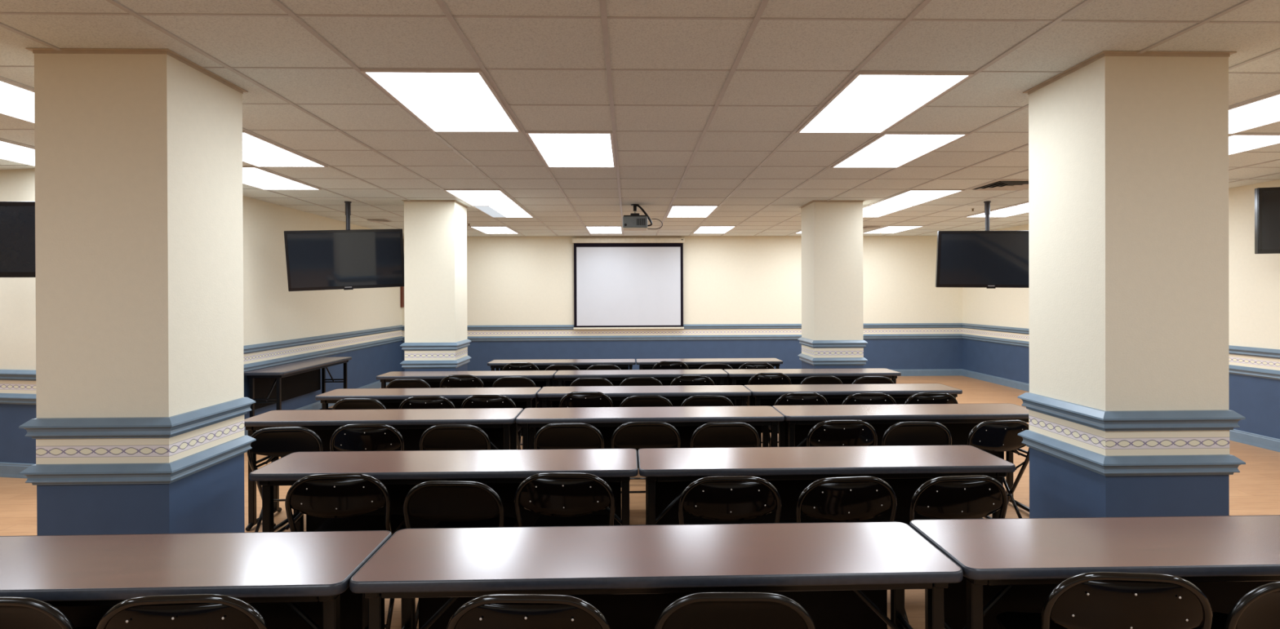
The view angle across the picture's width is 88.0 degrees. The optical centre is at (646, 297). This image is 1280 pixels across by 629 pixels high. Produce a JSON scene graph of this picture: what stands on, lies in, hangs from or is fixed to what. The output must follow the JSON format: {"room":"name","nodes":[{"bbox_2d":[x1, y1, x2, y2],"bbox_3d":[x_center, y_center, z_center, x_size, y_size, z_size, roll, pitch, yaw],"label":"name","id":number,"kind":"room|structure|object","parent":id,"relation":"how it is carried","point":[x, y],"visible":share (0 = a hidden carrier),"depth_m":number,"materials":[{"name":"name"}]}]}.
{"room":"classroom","nodes":[
{"label":"classroom","id":0,"kind":"room"},
{"bbox_2d":[0,168,36,464],"bbox_3d":[-6.955,0.233,6.067,5.245,2.667,0.150,0,0,10],"label":"wall","id":1,"kind":"structure","parent":0,"point":[17,295],"depth_m":5.73,"materials":[{"name":"beige paint"}]},
{"bbox_2d":[0,462,34,479],"bbox_3d":[-6.863,1.504,5.970,5.086,0.125,0.019,0,0,10],"label":"baseboard","id":2,"kind":"structure","parent":1,"relation":"attached to","point":[10,470],"depth_m":5.72,"materials":[{"name":"paint"}]},
{"bbox_2d":[0,369,35,381],"bbox_3d":[-6.854,0.680,5.955,5.112,0.092,0.041,0,0,10],"label":"trim","id":3,"kind":"structure","parent":1,"relation":"attached to","point":[5,375],"depth_m":5.70,"materials":[{"name":"wood"}]},
{"bbox_2d":[0,393,35,404],"bbox_3d":[-6.854,0.886,5.955,5.112,0.092,0.041,0,0,10],"label":"trim","id":4,"kind":"structure","parent":1,"relation":"attached to","point":[5,398],"depth_m":5.70,"materials":[{"name":"wood"}]},
{"bbox_2d":[242,195,402,419],"bbox_3d":[-4.550,0.216,9.028,0.150,2.667,6.968,0,0,-2],"label":"wall","id":5,"kind":"structure","parent":0,"point":[272,313],"depth_m":8.58,"materials":[{"name":"beige paint"}]},
{"bbox_2d":[244,380,389,435],"bbox_3d":[-4.459,1.487,8.947,0.019,0.125,6.841,0,0,-2],"label":"baseboard","id":6,"kind":"structure","parent":5,"relation":"attached to","point":[317,406],"depth_m":9.05,"materials":[{"name":"wood"}]},
{"bbox_2d":[243,324,403,354],"bbox_3d":[-4.451,0.577,8.931,0.041,0.092,6.868,0,0,-2],"label":"trim","id":7,"kind":"structure","parent":5,"relation":"attached to","point":[251,348],"depth_m":8.83,"materials":[{"name":"wood"}]},
{"bbox_2d":[244,336,403,372],"bbox_3d":[-4.450,0.783,8.932,0.041,0.092,6.868,0,0,-2],"label":"trim","id":8,"kind":"structure","parent":5,"relation":"attached to","point":[273,362],"depth_m":8.91,"materials":[{"name":"wood"}]},
{"bbox_2d":[0,0,1279,236],"bbox_3d":[-1.527,-1.176,4.608,16.400,0.120,16.500,0,0,-2],"label":"ceiling","id":9,"kind":"structure","parent":0,"point":[235,41],"depth_m":3.40,"materials":[{"name":"tile"}]},
{"bbox_2d":[0,78,34,123],"bbox_3d":[-3.554,-1.099,3.768,0.586,0.012,1.204,0,0,-2],"label":"recessed light","id":10,"kind":"object","parent":9,"relation":"in","point":[16,101],"visible":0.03,"depth_m":3.72,"materials":[{"name":"plastic"}]},
{"bbox_2d":[0,201,35,277],"bbox_3d":[-4.851,-0.616,4.822,1.240,0.974,0.196,0,0,-2],"label":"tv","id":11,"kind":"object","parent":9,"relation":"hanging from","point":[17,219],"visible":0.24,"depth_m":4.74,"materials":[{"name":"black plastic"}]},
{"bbox_2d":[0,139,35,166],"bbox_3d":[-4.806,-1.098,4.956,0.586,0.012,1.204,0,0,-2],"label":"recessed light","id":12,"kind":"object","parent":9,"relation":"in","point":[9,151],"visible":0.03,"depth_m":5.04,"materials":[{"name":"plastic"}]},
{"bbox_2d":[242,166,321,190],"bbox_3d":[-3.618,-1.106,6.208,0.586,0.012,1.204,0,0,-2],"label":"recessed light","id":13,"kind":"object","parent":9,"relation":"in","point":[253,176],"visible":0.66,"depth_m":6.33,"materials":[{"name":"plastic"}]},
{"bbox_2d":[242,130,327,167],"bbox_3d":[-2.976,-1.105,5.004,0.586,0.012,1.204,0,0,-2],"label":"recessed light","id":14,"kind":"object","parent":9,"relation":"in","point":[258,152],"visible":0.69,"depth_m":5.19,"materials":[{"name":"plastic"}]},
{"bbox_2d":[284,201,404,291],"bbox_3d":[-3.466,-0.591,7.680,1.274,1.051,0.229,0,0,-18],"label":"tv","id":15,"kind":"object","parent":9,"relation":"hanging from","point":[348,259],"visible":0.95,"depth_m":7.61,"materials":[{"name":"black plastic"}]},
{"bbox_2d":[360,69,521,132],"bbox_3d":[-1.115,-1.108,3.833,0.586,0.012,1.204,0,0,-2],"label":"recessed light","id":16,"kind":"object","parent":9,"relation":"in","point":[443,100],"visible":1,"depth_m":3.67,"materials":[{"name":"plastic"}]},
{"bbox_2d":[444,189,519,205],"bbox_3d":[-1.821,-1.116,7.475,0.586,0.012,1.204,0,0,-2],"label":"recessed light","id":17,"kind":"object","parent":9,"relation":"in","point":[471,197],"visible":1,"depth_m":7.38,"materials":[{"name":"plastic"}]},
{"bbox_2d":[469,226,518,234],"bbox_3d":[-2.527,-1.124,11.118,0.586,0.012,1.204,0,0,-2],"label":"recessed light","id":18,"kind":"object","parent":9,"relation":"in","point":[486,229],"visible":1,"depth_m":11.03,"materials":[{"name":"plastic"}]},
{"bbox_2d":[471,205,533,217],"bbox_3d":[-1.853,-1.119,8.695,0.586,0.012,1.204,0,0,-2],"label":"recessed light","id":19,"kind":"object","parent":9,"relation":"in","point":[494,211],"visible":0.98,"depth_m":8.67,"materials":[{"name":"plastic"}]},
{"bbox_2d":[525,131,616,167],"bbox_3d":[-0.537,-1.114,5.069,0.586,0.012,1.204,0,0,-2],"label":"recessed light","id":20,"kind":"object","parent":9,"relation":"in","point":[555,148],"visible":1,"depth_m":4.94,"materials":[{"name":"plastic"}]},
{"bbox_2d":[0,0,1279,236],"bbox_3d":[-1.579,-1.114,4.587,15.606,0.008,15.640,0,0,-2],"label":"ceiling grid","id":21,"kind":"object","parent":9,"relation":"attached to","point":[604,17],"depth_m":3.78,"materials":[{"name":"metal"}]},
{"bbox_2d":[622,204,662,231],"bbox_3d":[-0.045,-0.978,8.112,0.488,0.306,0.294,0,0,-2],"label":"projector","id":22,"kind":"object","parent":9,"relation":"hanging from","point":[633,222],"visible":1,"depth_m":7.97,"materials":[{"name":"grey plastic"}]},
{"bbox_2d":[666,205,719,217],"bbox_3d":[0.586,-1.129,8.759,0.586,0.012,1.204,0,0,-2],"label":"recessed light","id":23,"kind":"object","parent":9,"relation":"in","point":[675,211],"visible":1,"depth_m":8.74,"materials":[{"name":"plastic"}]},
{"bbox_2d":[795,71,973,133],"bbox_3d":[1.324,-1.117,3.897,0.586,0.012,1.204,0,0,-2],"label":"recessed light","id":24,"kind":"object","parent":9,"relation":"in","point":[869,102],"visible":1,"depth_m":3.75,"materials":[{"name":"plastic"}]},
{"bbox_2d":[862,205,914,217],"bbox_3d":[3.025,-1.138,8.824,0.586,0.012,1.204,0,0,-2],"label":"recessed light","id":25,"kind":"object","parent":9,"relation":"in","point":[868,211],"visible":0.69,"depth_m":8.65,"materials":[{"name":"plastic"}]},
{"bbox_2d":[862,226,924,233],"bbox_3d":[4.180,-1.149,11.295,0.586,0.012,1.204,0,0,-2],"label":"recessed light","id":26,"kind":"object","parent":9,"relation":"in","point":[888,229],"visible":0.95,"depth_m":11.28,"materials":[{"name":"plastic"}]},
{"bbox_2d":[831,132,968,168],"bbox_3d":[1.902,-1.123,5.133,0.586,0.012,1.204,0,0,-2],"label":"recessed light","id":27,"kind":"object","parent":9,"relation":"in","point":[889,149],"visible":1,"depth_m":5.01,"materials":[{"name":"plastic"}]},
{"bbox_2d":[868,189,964,205],"bbox_3d":[3.057,-1.134,7.604,0.586,0.012,1.204,0,0,-2],"label":"recessed light","id":28,"kind":"object","parent":9,"relation":"in","point":[912,197],"visible":1,"depth_m":7.50,"materials":[{"name":"plastic"}]},
{"bbox_2d":[935,200,1028,288],"bbox_3d":[4.077,-0.623,7.862,1.247,1.045,0.229,0,0,6],"label":"tv","id":29,"kind":"object","parent":9,"relation":"hanging from","point":[990,260],"visible":0.87,"depth_m":7.80,"materials":[{"name":"black plastic"}]},
{"bbox_2d":[965,205,1028,217],"bbox_3d":[4.854,-1.145,8.872,0.586,0.012,1.204,0,0,-2],"label":"recessed light","id":30,"kind":"object","parent":9,"relation":"in","point":[1011,211],"visible":0.61,"depth_m":8.88,"materials":[{"name":"plastic"}]},
{"bbox_2d":[969,179,1028,190],"bbox_3d":[3.691,-1.130,6.706,0.590,0.019,0.590,0,0,-2],"label":"ceiling vent","id":31,"kind":"object","parent":9,"relation":"in","point":[1000,184],"visible":0.88,"depth_m":6.72,"materials":[{"name":"metal"}]},
{"bbox_2d":[1228,92,1279,134],"bbox_3d":[3.764,-1.126,3.962,0.586,0.012,1.204,0,0,-2],"label":"recessed light","id":32,"kind":"object","parent":9,"relation":"in","point":[1264,111],"visible":0.48,"depth_m":4.08,"materials":[{"name":"plastic"}]},
{"bbox_2d":[1228,133,1279,155],"bbox_3d":[4.341,-1.132,5.197,0.586,0.012,1.204,0,0,-2],"label":"recessed light","id":33,"kind":"object","parent":9,"relation":"in","point":[1237,143],"visible":0.36,"depth_m":4.81,"materials":[{"name":"plastic"}]},
{"bbox_2d":[1254,186,1279,253],"bbox_3d":[6.083,-0.769,6.097,0.860,0.756,0.196,0,0,14],"label":"tv","id":34,"kind":"object","parent":9,"relation":"hanging from","point":[1267,200],"visible":1,"depth_m":6.10,"materials":[{"name":"black plastic"}]},
{"bbox_2d":[0,375,1279,628],"bbox_3d":[-1.516,1.611,4.616,16.400,0.120,16.500,0,0,-2],"label":"floor","id":35,"kind":"structure","parent":0,"point":[1255,491],"depth_m":5.22,"materials":[{"name":"brown wood"}]},
{"bbox_2d":[0,597,97,628],"bbox_3d":[-1.779,1.185,2.012,0.470,0.750,0.474,0,0,-1],"label":"folding chair","id":36,"kind":"object","parent":35,"relation":"on","point":[15,613],"visible":0.98,"depth_m":1.80,"materials":[{"name":"black metal"}]},
{"bbox_2d":[18,48,256,536],"bbox_3d":[-2.446,0.225,3.260,0.663,2.667,0.663,0,0,-2],"label":"pillar","id":37,"kind":"structure","parent":35,"relation":"on","point":[138,428],"depth_m":2.97,"materials":[{"name":"beige paint"}]},
{"bbox_2d":[96,594,270,628],"bbox_3d":[-1.241,1.170,1.959,0.470,0.775,0.486,0,0,-4],"label":"folding chair","id":38,"kind":"object","parent":35,"relation":"on","point":[197,611],"visible":1,"depth_m":1.73,"materials":[{"name":"black metal"}]},
{"bbox_2d":[0,530,391,628],"bbox_3d":[-1.790,1.194,2.089,1.824,0.735,0.447,0,0,-2],"label":"table","id":39,"kind":"object","parent":35,"relation":"on","point":[295,580],"visible":0.85,"depth_m":2.06,"materials":[{"name":"brown laminate"}]},
{"bbox_2d":[246,426,323,533],"bbox_3d":[-2.267,1.180,4.320,0.470,0.750,0.474,0,0,-7],"label":"folding chair","id":40,"kind":"object","parent":35,"relation":"on","point":[270,442],"visible":0.5,"depth_m":4.12,"materials":[{"name":"black metal"}]},
{"bbox_2d":[244,356,351,417],"bbox_3d":[-4.196,1.186,8.106,0.447,0.735,1.824,0,0,-2],"label":"table","id":41,"kind":"object","parent":35,"relation":"on","point":[268,386],"visible":0.73,"depth_m":7.93,"materials":[{"name":"brown wood"}]},
{"bbox_2d":[284,473,404,628],"bbox_3d":[-1.386,1.167,3.140,0.470,0.775,0.486,0,0,-6],"label":"folding chair","id":42,"kind":"object","parent":35,"relation":"on","point":[340,498],"visible":0.77,"depth_m":2.92,"materials":[{"name":"metal"}]},
{"bbox_2d":[332,398,386,409],"bbox_3d":[-2.279,1.176,5.475,0.470,0.750,0.474,0,0,1],"label":"folding chair","id":43,"kind":"object","parent":35,"relation":"on","point":[347,403],"visible":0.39,"depth_m":5.26,"materials":[{"name":"black metal"}]},
{"bbox_2d":[329,423,404,451],"bbox_3d":[-1.731,1.165,4.282,0.470,0.775,0.486,0,0,-3],"label":"folding chair","id":44,"kind":"object","parent":35,"relation":"on","point":[371,437],"visible":0.57,"depth_m":4.06,"materials":[{"name":"metal"}]},
{"bbox_2d":[244,408,523,531],"bbox_3d":[-1.801,1.187,4.623,1.824,0.735,0.447,0,0,-2],"label":"table","id":45,"kind":"object","parent":35,"relation":"on","point":[500,424],"visible":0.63,"depth_m":4.54,"materials":[{"name":"brown wood"}]},
{"bbox_2d":[386,378,431,388],"bbox_3d":[-2.333,1.173,6.689,0.470,0.750,0.474,0,0,-2],"label":"folding chair","id":46,"kind":"object","parent":35,"relation":"on","point":[402,383],"visible":0.37,"depth_m":6.47,"materials":[{"name":"black metal"}]},
{"bbox_2d":[398,395,455,408],"bbox_3d":[-1.730,1.162,5.398,0.470,0.775,0.486,0,0,-3],"label":"folding chair","id":47,"kind":"object","parent":35,"relation":"on","point":[433,402],"visible":0.36,"depth_m":5.17,"materials":[{"name":"metal"}]},
{"bbox_2d":[315,387,541,436],"bbox_3d":[-1.845,1.184,5.727,1.824,0.735,0.447,0,0,-2],"label":"table","id":48,"kind":"object","parent":35,"relation":"on","point":[522,397],"visible":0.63,"depth_m":5.64,"materials":[{"name":"brown laminate"}]},
{"bbox_2d":[400,200,471,371],"bbox_3d":[-2.515,0.212,7.960,0.663,2.667,0.663,0,0,-2],"label":"pillar","id":49,"kind":"structure","parent":35,"relation":"on","point":[435,231],"depth_m":7.67,"materials":[{"name":"beige paint"}]},
{"bbox_2d":[248,448,638,532],"bbox_3d":[-0.955,1.188,3.327,1.824,0.735,0.447,0,0,-2],"label":"table","id":50,"kind":"object","parent":35,"relation":"on","point":[503,471],"visible":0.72,"depth_m":3.27,"materials":[{"name":"brown laminate"}]},
{"bbox_2d":[419,425,490,450],"bbox_3d":[-1.204,1.175,4.382,0.470,0.750,0.474,0,0,0],"label":"folding chair","id":51,"kind":"object","parent":35,"relation":"on","point":[437,437],"visible":0.52,"depth_m":4.18,"materials":[{"name":"black metal"}]},
{"bbox_2d":[403,480,517,628],"bbox_3d":[-0.839,1.178,3.118,0.470,0.750,0.474,0,0,2],"label":"folding chair","id":52,"kind":"object","parent":35,"relation":"on","point":[456,504],"visible":0.59,"depth_m":2.92,"materials":[{"name":"black leather"}]},
{"bbox_2d":[439,374,484,387],"bbox_3d":[-1.839,1.158,6.792,0.470,0.775,0.486,0,0,-1],"label":"folding chair","id":53,"kind":"object","parent":35,"relation":"on","point":[455,380],"visible":0.48,"depth_m":6.57,"materials":[{"name":"metal"}]},
{"bbox_2d":[376,370,556,408],"bbox_3d":[-1.883,1.180,7.059,1.824,0.735,0.447,0,0,-2],"label":"table","id":54,"kind":"object","parent":35,"relation":"on","point":[541,379],"visible":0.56,"depth_m":6.97,"materials":[{"name":"brown wood"}]},
{"bbox_2d":[460,395,521,449],"bbox_3d":[-1.254,1.160,5.465,0.470,0.775,0.486,0,0,0],"label":"folding chair","id":55,"kind":"object","parent":35,"relation":"on","point":[475,402],"visible":0.38,"depth_m":5.24,"materials":[{"name":"metal"}]},
{"bbox_2d":[491,377,538,445],"bbox_3d":[-1.325,1.169,6.821,0.470,0.750,0.474,0,0,-2],"label":"folding chair","id":56,"kind":"object","parent":35,"relation":"on","point":[504,382],"visible":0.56,"depth_m":6.61,"materials":[{"name":"black leather"}]},
{"bbox_2d":[446,594,611,628],"bbox_3d":[-0.304,1.167,1.955,0.470,0.775,0.486,0,0,1],"label":"folding chair","id":57,"kind":"object","parent":35,"relation":"on","point":[500,611],"visible":1,"depth_m":1.73,"materials":[{"name":"metal"}]},
{"bbox_2d":[487,359,635,386],"bbox_3d":[-1.048,1.173,8.353,1.824,0.735,0.447,0,0,-2],"label":"table","id":58,"kind":"object","parent":35,"relation":"on","point":[582,364],"visible":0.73,"depth_m":8.21,"materials":[{"name":"brown wood"}]},
{"bbox_2d":[514,472,615,527],"bbox_3d":[-0.358,1.163,3.145,0.470,0.775,0.486,0,0,1],"label":"folding chair","id":59,"kind":"object","parent":35,"relation":"on","point":[563,500],"visible":0.67,"depth_m":2.92,"materials":[{"name":"metal"}]},
{"bbox_2d":[533,423,604,449],"bbox_3d":[-0.492,1.173,4.419,0.470,0.750,0.474,0,0,0],"label":"folding chair","id":60,"kind":"object","parent":35,"relation":"on","point":[553,436],"visible":0.58,"depth_m":4.22,"materials":[{"name":"black metal"}]},
{"bbox_2d":[558,391,613,408],"bbox_3d":[-0.490,1.157,5.612,0.470,0.775,0.486,0,0,0],"label":"folding chair","id":61,"kind":"object","parent":35,"relation":"on","point":[575,399],"visible":0.44,"depth_m":5.39,"materials":[{"name":"metal"}]},
{"bbox_2d":[569,377,613,386],"bbox_3d":[-0.535,1.166,6.736,0.470,0.750,0.474,0,0,1],"label":"folding chair","id":62,"kind":"object","parent":35,"relation":"on","point":[581,381],"visible":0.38,"depth_m":6.52,"materials":[{"name":"black metal"}]},
{"bbox_2d":[553,368,728,386],"bbox_3d":[-0.057,1.173,7.120,1.824,0.735,0.447,0,0,-2],"label":"table","id":63,"kind":"object","parent":35,"relation":"on","point":[615,377],"visible":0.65,"depth_m":6.98,"materials":[{"name":"brown wood"}]},
{"bbox_2d":[619,377,662,386],"bbox_3d":[-0.048,1.164,6.762,0.470,0.750,0.474,0,0,1],"label":"folding chair","id":64,"kind":"object","parent":35,"relation":"on","point":[633,381],"visible":0.3,"depth_m":6.55,"materials":[{"name":"black metal"}]},
{"bbox_2d":[537,385,751,408],"bbox_3d":[-0.018,1.177,5.817,1.824,0.735,0.447,0,0,-2],"label":"table","id":65,"kind":"object","parent":35,"relation":"on","point":[676,395],"visible":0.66,"depth_m":5.72,"materials":[{"name":"brown wood"}]},
{"bbox_2d":[610,422,680,525],"bbox_3d":[-0.009,1.171,4.459,0.470,0.750,0.474,0,0,-2],"label":"folding chair","id":66,"kind":"object","parent":35,"relation":"on","point":[637,436],"visible":0.52,"depth_m":4.26,"materials":[{"name":"black leather"}]},
{"bbox_2d":[619,395,672,479],"bbox_3d":[0.002,1.168,5.566,0.470,0.750,0.474,0,0,0],"label":"folding chair","id":67,"kind":"object","parent":35,"relation":"on","point":[633,401],"visible":0.35,"depth_m":5.36,"materials":[{"name":"black metal"}]},
{"bbox_2d":[515,405,784,453],"bbox_3d":[0.026,1.180,4.681,1.824,0.735,0.447,0,0,-2],"label":"table","id":68,"kind":"object","parent":35,"relation":"on","point":[686,420],"visible":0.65,"depth_m":4.59,"materials":[{"name":"brown laminate"}]},
{"bbox_2d":[349,521,963,628],"bbox_3d":[0.037,1.188,2.162,1.824,0.735,0.447,0,0,-2],"label":"table","id":69,"kind":"object","parent":35,"relation":"on","point":[842,574],"visible":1,"depth_m":2.11,"materials":[{"name":"brown laminate"}]},
{"bbox_2d":[652,360,688,369],"bbox_3d":[0.278,1.147,8.086,0.470,0.775,0.486,0,0,-3],"label":"folding chair","id":70,"kind":"object","parent":35,"relation":"on","point":[669,365],"visible":0.38,"depth_m":7.86,"materials":[{"name":"metal"}]},
{"bbox_2d":[670,375,715,386],"bbox_3d":[0.452,1.150,6.681,0.470,0.775,0.486,0,0,0],"label":"folding chair","id":71,"kind":"object","parent":35,"relation":"on","point":[682,380],"visible":0.37,"depth_m":6.45,"materials":[{"name":"metal"}]},
{"bbox_2d":[680,395,733,406],"bbox_3d":[0.492,1.166,5.567,0.470,0.750,0.474,0,0,-1],"label":"folding chair","id":72,"kind":"object","parent":35,"relation":"on","point":[700,400],"visible":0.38,"depth_m":5.35,"materials":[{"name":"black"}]},
{"bbox_2d":[635,358,782,385],"bbox_3d":[0.784,1.167,8.399,1.824,0.735,0.447,0,0,-2],"label":"table","id":73,"kind":"object","parent":35,"relation":"on","point":[692,363],"visible":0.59,"depth_m":8.27,"materials":[{"name":"brown wood"}]},
{"bbox_2d":[689,422,759,448],"bbox_3d":[0.490,1.169,4.432,0.470,0.750,0.474,0,0,-4],"label":"folding chair","id":74,"kind":"object","parent":35,"relation":"on","point":[722,434],"visible":0.51,"depth_m":4.23,"materials":[{"name":"black metal"}]},
{"bbox_2d":[678,476,781,524],"bbox_3d":[0.361,1.161,3.078,0.470,0.775,0.486,0,0,-1],"label":"folding chair","id":75,"kind":"object","parent":35,"relation":"on","point":[717,500],"visible":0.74,"depth_m":2.86,"materials":[{"name":"metal"}]},
{"bbox_2d":[653,592,815,628],"bbox_3d":[0.245,1.177,2.023,0.470,0.750,0.474,0,0,1],"label":"folding chair","id":76,"kind":"object","parent":35,"relation":"on","point":[704,611],"visible":1,"depth_m":1.81,"materials":[{"name":"black leather"}]},
{"bbox_2d":[746,373,791,443],"bbox_3d":[1.235,1.147,6.867,0.470,0.775,0.486,0,0,-2],"label":"folding chair","id":77,"kind":"object","parent":35,"relation":"on","point":[761,379],"visible":0.41,"depth_m":6.64,"materials":[{"name":"metal"}]},
{"bbox_2d":[768,392,828,447],"bbox_3d":[1.232,1.151,5.513,0.470,0.775,0.486,0,0,-3],"label":"folding chair","id":78,"kind":"object","parent":35,"relation":"on","point":[793,398],"visible":0.4,"depth_m":5.28,"materials":[{"name":"metal"}]},
{"bbox_2d":[724,368,901,406],"bbox_3d":[1.771,1.167,7.155,1.824,0.735,0.447,0,0,-2],"label":"table","id":79,"kind":"object","parent":35,"relation":"on","point":[847,376],"visible":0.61,"depth_m":7.03,"materials":[{"name":"brown wood"}]},
{"bbox_2d":[800,376,843,384],"bbox_3d":[1.742,1.158,6.811,0.470,0.750,0.474,0,0,-1],"label":"folding chair","id":80,"kind":"object","parent":35,"relation":"on","point":[811,380],"visible":0.33,"depth_m":6.60,"materials":[{"name":"black metal"}]},
{"bbox_2d":[637,444,1015,525],"bbox_3d":[0.872,1.181,3.378,1.824,0.735,0.447,0,0,-2],"label":"table","id":81,"kind":"object","parent":35,"relation":"on","point":[667,472],"visible":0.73,"depth_m":3.32,"materials":[{"name":"brown laminate"}]},
{"bbox_2d":[797,200,867,368],"bbox_3d":[2.263,0.194,8.108,0.663,2.667,0.663,0,0,-2],"label":"pillar","id":82,"kind":"structure","parent":35,"relation":"on","point":[832,337],"depth_m":7.82,"materials":[{"name":"beige paint"}]},
{"bbox_2d":[779,476,897,523],"bbox_3d":[0.849,1.159,3.062,0.470,0.775,0.486,0,0,-6],"label":"folding chair","id":83,"kind":"object","parent":35,"relation":"on","point":[849,499],"visible":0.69,"depth_m":2.84,"materials":[{"name":"metal"}]},
{"bbox_2d":[806,420,877,447],"bbox_3d":[1.220,1.154,4.349,0.470,0.775,0.486,0,0,-2],"label":"folding chair","id":84,"kind":"object","parent":35,"relation":"on","point":[828,433],"visible":0.55,"depth_m":4.12,"materials":[{"name":"metal"}]},
{"bbox_2d":[744,383,962,433],"bbox_3d":[1.806,1.170,5.875,1.824,0.735,0.447,0,0,-2],"label":"table","id":85,"kind":"object","parent":35,"relation":"on","point":[834,394],"visible":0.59,"depth_m":5.79,"materials":[{"name":"brown laminate"}]},
{"bbox_2d":[841,392,896,404],"bbox_3d":[1.778,1.149,5.486,0.470,0.775,0.486,0,0,0],"label":"folding chair","id":86,"kind":"object","parent":35,"relation":"on","point":[874,398],"visible":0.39,"depth_m":5.26,"materials":[{"name":"metal"}]},
{"bbox_2d":[852,376,893,384],"bbox_3d":[2.238,1.156,6.755,0.470,0.750,0.474,0,0,-1],"label":"folding chair","id":87,"kind":"object","parent":35,"relation":"on","point":[865,380],"visible":0.25,"depth_m":6.54,"materials":[{"name":"black metal"}]},
{"bbox_2d":[772,403,1029,512],"bbox_3d":[1.850,1.173,4.750,1.824,0.735,0.447,0,0,-2],"label":"table","id":88,"kind":"object","parent":35,"relation":"on","point":[959,420],"visible":0.41,"depth_m":4.72,"materials":[{"name":"brown laminate"}]},
{"bbox_2d":[880,422,951,446],"bbox_3d":[1.720,1.165,4.426,0.470,0.750,0.474,0,0,-1],"label":"folding chair","id":89,"kind":"object","parent":35,"relation":"on","point":[903,433],"visible":0.41,"depth_m":4.22,"materials":[{"name":"black metal"}]},
{"bbox_2d":[904,392,958,404],"bbox_3d":[2.266,1.147,5.487,0.470,0.775,0.486,0,0,-2],"label":"folding chair","id":90,"kind":"object","parent":35,"relation":"on","point":[922,397],"visible":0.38,"depth_m":5.26,"materials":[{"name":"metal"}]},
{"bbox_2d":[875,475,1008,624],"bbox_3d":[1.335,1.157,3.071,0.470,0.775,0.486,0,0,-7],"label":"folding chair","id":91,"kind":"object","parent":35,"relation":"on","point":[957,497],"visible":0.57,"depth_m":2.85,"materials":[{"name":"metal"}]},
{"bbox_2d":[965,420,1029,518],"bbox_3d":[2.190,1.151,4.329,0.470,0.775,0.486,0,0,-7],"label":"folding chair","id":92,"kind":"object","parent":35,"relation":"on","point":[1000,436],"visible":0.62,"depth_m":4.11,"materials":[{"name":"metal"}]},
{"bbox_2d":[909,515,1279,628],"bbox_3d":[1.869,1.181,2.231,1.824,0.735,0.447,0,0,-2],"label":"table","id":93,"kind":"object","parent":35,"relation":"on","point":[1006,565],"visible":0.76,"depth_m":2.21,"materials":[{"name":"brown laminate"}]},
{"bbox_2d":[995,572,1212,628],"bbox_3d":[1.379,1.160,2.075,0.470,0.775,0.486,0,0,5],"label":"folding chair","id":94,"kind":"object","parent":35,"relation":"on","point":[1091,600],"visible":1,"depth_m":1.85,"materials":[{"name":"metal"}]},
{"bbox_2d":[1017,50,1245,518],"bbox_3d":[2.392,0.207,3.342,0.663,2.667,0.663,0,0,-2],"label":"pillar","id":95,"kind":"structure","parent":35,"relation":"on","point":[1126,402],"depth_m":3.06,"materials":[{"name":"beige paint"}]},
{"bbox_2d":[1197,582,1279,628],"bbox_3d":[1.867,1.171,2.082,0.470,0.750,0.474,0,0,-1],"label":"folding chair","id":96,"kind":"object","parent":35,"relation":"on","point":[1259,609],"visible":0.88,"depth_m":1.88,"materials":[{"name":"black leather"}]},
{"bbox_2d":[401,235,962,371],"bbox_3d":[0.733,0.186,12.577,10.899,2.667,0.150,0,0,-2],"label":"wall","id":97,"kind":"structure","parent":0,"point":[512,281],"depth_m":12.52,"materials":[{"name":"beige paint"}]},
{"bbox_2d":[572,236,684,329],"bbox_3d":[-0.331,-0.267,12.415,2.104,1.738,0.104,0,0,-2],"label":"projection screen","id":98,"kind":"object","parent":97,"relation":"attached to","point":[620,282],"visible":1,"depth_m":12.40,"materials":[{"name":"white fabric"}]},
{"bbox_2d":[401,333,962,342],"bbox_3d":[0.737,0.769,12.483,10.599,0.092,0.041,0,0,-2],"label":"trim","id":99,"kind":"structure","parent":97,"relation":"attached to","point":[913,335],"depth_m":12.48,"materials":[{"name":"wood"}]},
{"bbox_2d":[401,323,962,330],"bbox_3d":[0.737,0.563,12.483,10.599,0.092,0.041,0,0,-2],"label":"trim","id":100,"kind":"structure","parent":97,"relation":"attached to","point":[535,327],"depth_m":12.50,"materials":[{"name":"wood"}]},
{"bbox_2d":[892,368,962,376],"bbox_3d":[0.740,1.457,12.496,10.599,0.125,0.019,0,0,-2],"label":"baseboard","id":101,"kind":"structure","parent":97,"relation":"attached to","point":[940,372],"depth_m":12.62,"materials":[{"name":"wood"}]},
{"bbox_2d":[962,179,1279,439],"bbox_3d":[6.314,0.188,4.808,0.150,2.667,15.978,0,0,-2],"label":"wall","id":102,"kind":"structure","parent":0,"point":[1254,279],"depth_m":6.91,"materials":[{"name":"beige paint"}]},
{"bbox_2d":[961,333,1279,380],"bbox_3d":[6.221,0.771,4.807,0.041,0.092,15.678,0,0,-2],"label":"trim","id":103,"kind":"structure","parent":102,"relation":"attached to","point":[1236,370],"depth_m":6.94,"materials":[{"name":"wood"}]},
{"bbox_2d":[961,323,1279,359],"bbox_3d":[6.220,0.565,4.806,0.041,0.092,15.678,0,0,-2],"label":"trim","id":104,"kind":"structure","parent":102,"relation":"attached to","point":[1236,350],"depth_m":6.94,"materials":[{"name":"wood"}]},
{"bbox_2d":[962,368,1279,452],"bbox_3d":[6.234,1.460,4.809,0.019,0.125,15.678,0,0,-2],"label":"baseboard","id":105,"kind":"structure","parent":102,"relation":"attached to","point":[1273,444],"depth_m":6.94,"materials":[{"name":"wood"}]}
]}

